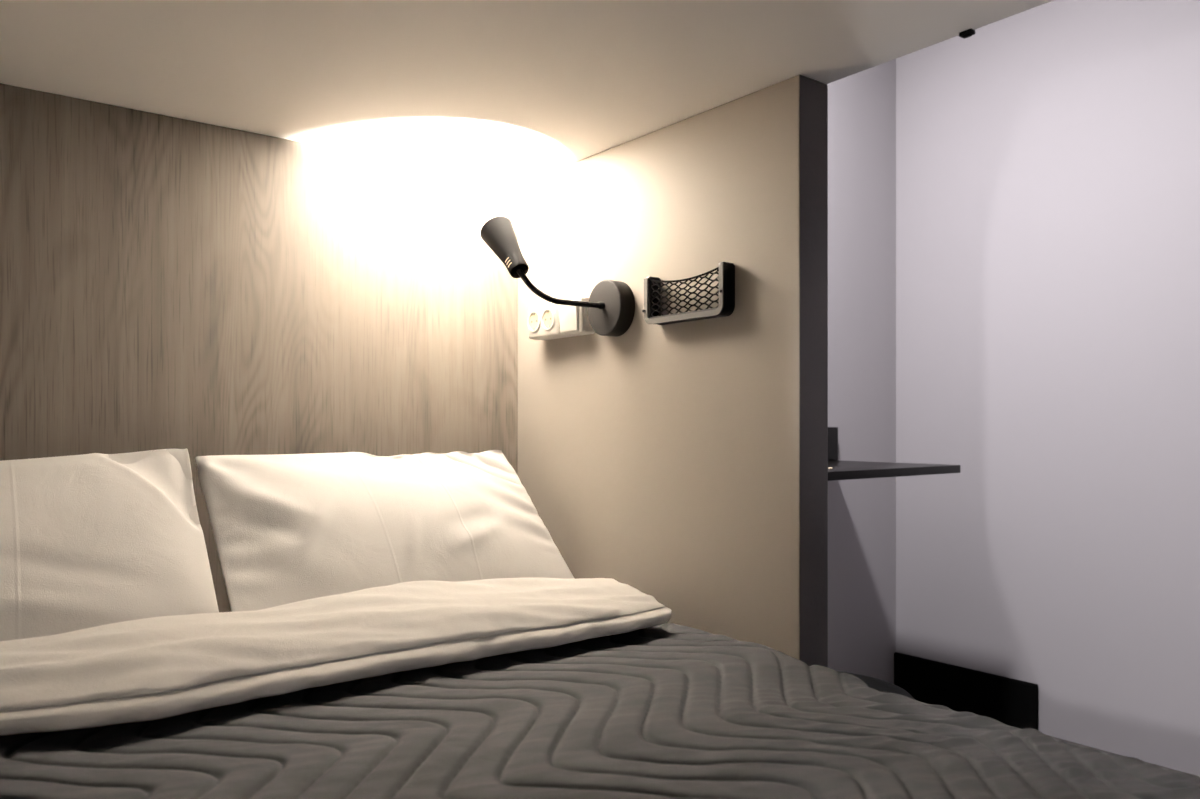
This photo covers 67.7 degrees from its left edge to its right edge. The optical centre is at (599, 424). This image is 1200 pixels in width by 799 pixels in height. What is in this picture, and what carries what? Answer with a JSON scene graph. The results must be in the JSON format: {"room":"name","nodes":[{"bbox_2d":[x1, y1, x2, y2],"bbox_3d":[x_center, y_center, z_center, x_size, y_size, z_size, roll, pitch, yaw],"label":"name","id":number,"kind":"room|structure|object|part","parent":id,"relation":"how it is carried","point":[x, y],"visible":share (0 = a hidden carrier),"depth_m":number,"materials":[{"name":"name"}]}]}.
{"room":"dormitory","nodes":[
{"label":"dormitory","id":0,"kind":"room"},
{"bbox_2d":[518,75,827,666],"bbox_3d":[0.088,0.177,1.799,0.073,1.485,0.854,0,0,-38],"label":"wall partition","id":1,"kind":"structure","parent":0,"point":[684,465],"depth_m":1.62,"materials":[{"name":"brown paint"}]},
{"bbox_2d":[527,303,571,339],"bbox_3d":[-0.110,-0.227,1.954,0.049,0.074,0.116,0,0,-38],"label":"wall socket","id":2,"kind":"object","parent":1,"relation":"attached to","point":[543,322],"visible":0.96,"depth_m":1.93,"materials":[{"name":"white plastic"}]},
{"bbox_2d":[480,216,634,336],"bbox_3d":[-0.084,-0.288,1.746,0.291,0.220,0.116,0,0,-26],"label":"wall lamp","id":3,"kind":"object","parent":1,"relation":"attached to","point":[611,304],"visible":1,"depth_m":1.75,"materials":[{"name":"black metal"}]},
{"bbox_3d":[-0.179,-0.336,1.700,0.066,0.123,0.117,0,0,-38],"label":"lamp shade","id":4,"kind":"part","parent":3,"relation":"part of","materials":[{"name":"black metal"}]},
{"bbox_3d":[0.021,-0.234,1.796,0.036,0.111,0.111,0,0,-38],"label":"wall plate","id":5,"kind":"part","parent":3,"relation":"part of","materials":[{"name":"black metal"}]},
{"bbox_2d":[559,297,594,335],"bbox_3d":[-0.050,-0.227,1.877,0.048,0.074,0.073,0,0,-38],"label":"light switch","id":6,"kind":"object","parent":1,"relation":"attached to","point":[574,321],"visible":0.8,"depth_m":1.85,"materials":[{"name":"white plastic"}]},
{"bbox_2d":[642,262,734,324],"bbox_3d":[0.157,-0.235,1.623,0.034,0.092,0.209,0,0,-38],"label":"pocket","id":7,"kind":"object","parent":1,"relation":"attached to","point":[652,311],"visible":1,"depth_m":1.60,"materials":[{"name":"black plastic"}]},
{"bbox_2d":[827,59,895,683],"bbox_3d":[-0.337,-0.290,2.074,3.540,2.420,0.102,0,0,-38],"label":"wall","id":8,"kind":"structure","parent":0,"point":[861,105],"depth_m":2.95,"materials":[{"name":"grey paint"}]},
{"bbox_2d":[0,83,517,611],"bbox_3d":[-0.853,0.178,1.596,1.660,1.484,0.018,0,0,-38],"label":"headboard panel","id":9,"kind":"object","parent":8,"relation":"attached to","point":[167,282],"visible":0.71,"depth_m":1.70,"materials":[{"name":"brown wood"}]},
{"bbox_2d":[828,427,959,480],"bbox_3d":[0.434,0.139,2.328,1.120,0.265,0.440,0,0,-38],"label":"shelf","id":10,"kind":"object","parent":8,"relation":"attached to","point":[837,469],"visible":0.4,"depth_m":2.40,"materials":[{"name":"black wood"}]},
{"bbox_2d":[896,0,1199,775],"bbox_3d":[2.101,-0.290,1.741,0.100,2.420,3.418,0,0,-38],"label":"wall","id":11,"kind":"structure","parent":0,"point":[1048,155],"depth_m":2.63,"materials":[{"name":"grey paint"}]},
{"bbox_2d":[894,652,1037,729],"bbox_3d":[1.155,0.847,2.862,0.016,0.146,0.488,0,0,-38],"label":"baseboard","id":12,"kind":"structure","parent":11,"relation":"attached to","point":[1012,702],"depth_m":2.83,"materials":[{"name":"black"}]},
{"bbox_2d":[921,702,1199,776],"bbox_3d":[0.713,0.970,0.725,3.540,0.100,3.520,0,0,-38],"label":"floor","id":13,"kind":"structure","parent":0,"point":[1055,738],"depth_m":2.52,"materials":[{"name":"grey plastic"}]},
{"bbox_2d":[837,671,914,699],"bbox_3d":[0.437,0.716,1.746,0.364,0.410,0.364,0,0,-38],"label":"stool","id":14,"kind":"object","parent":13,"relation":"on","point":[880,685],"visible":0.1,"depth_m":1.77,"materials":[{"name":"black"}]},
{"bbox_3d":[-0.201,0.652,0.755,1.615,0.536,2.090,0,0,-38],"label":"bed","id":15,"kind":"object","parent":13,"relation":"on","visible":0},
{"bbox_2d":[0,448,218,640],"bbox_3d":[-0.920,0.193,1.270,0.685,0.304,0.283,0,0,-38],"label":"pillow","id":16,"kind":"object","parent":15,"relation":"on","point":[93,539],"visible":0.84,"depth_m":1.36,"materials":[{"name":"white fabric"}]},
{"bbox_2d":[195,450,574,611],"bbox_3d":[-0.376,0.199,1.705,0.684,0.292,0.271,0,0,-38],"label":"pillow","id":17,"kind":"object","parent":15,"relation":"on","point":[287,528],"visible":0.88,"depth_m":1.62,"materials":[{"name":"white fabric"}]},
{"bbox_2d":[0,622,1199,798],"bbox_3d":[-0.020,0.554,0.648,1.696,0.395,1.627,0,0,-38],"label":"quilt","id":18,"kind":"object","parent":15,"relation":"on","point":[671,710],"visible":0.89,"depth_m":1.03,"materials":[{"name":"black fabric"}]},
{"bbox_2d":[0,577,671,735],"bbox_3d":[-0.541,0.304,1.184,1.525,0.096,0.249,0,0,-38],"label":"duvet","id":19,"kind":"object","parent":18,"relation":"on","point":[154,668],"visible":1,"depth_m":1.21,"materials":[{"name":"white fabric"}]},
{"bbox_3d":[0.588,0.177,-0.195,1.733,1.485,0.080,0,0,-38],"label":"wall","id":20,"kind":"structure","parent":0,"visible":0},
{"bbox_2d":[0,0,1052,183],"bbox_3d":[-0.108,-0.610,0.699,1.733,0.090,2.348,0,0,-38],"label":"ceiling","id":21,"kind":"structure","parent":20,"relation":"on","point":[510,91],"depth_m":1.39,"materials":[{"name":"white paint"}]},
{"bbox_2d":[959,28,974,38],"bbox_3d":[0.527,-0.561,1.285,0.012,0.008,0.019,0,0,-38],"label":"hook","id":22,"kind":"object","parent":21,"relation":"attached to","point":[967,33],"visible":1,"depth_m":1.28,"materials":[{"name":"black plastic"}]}
]}

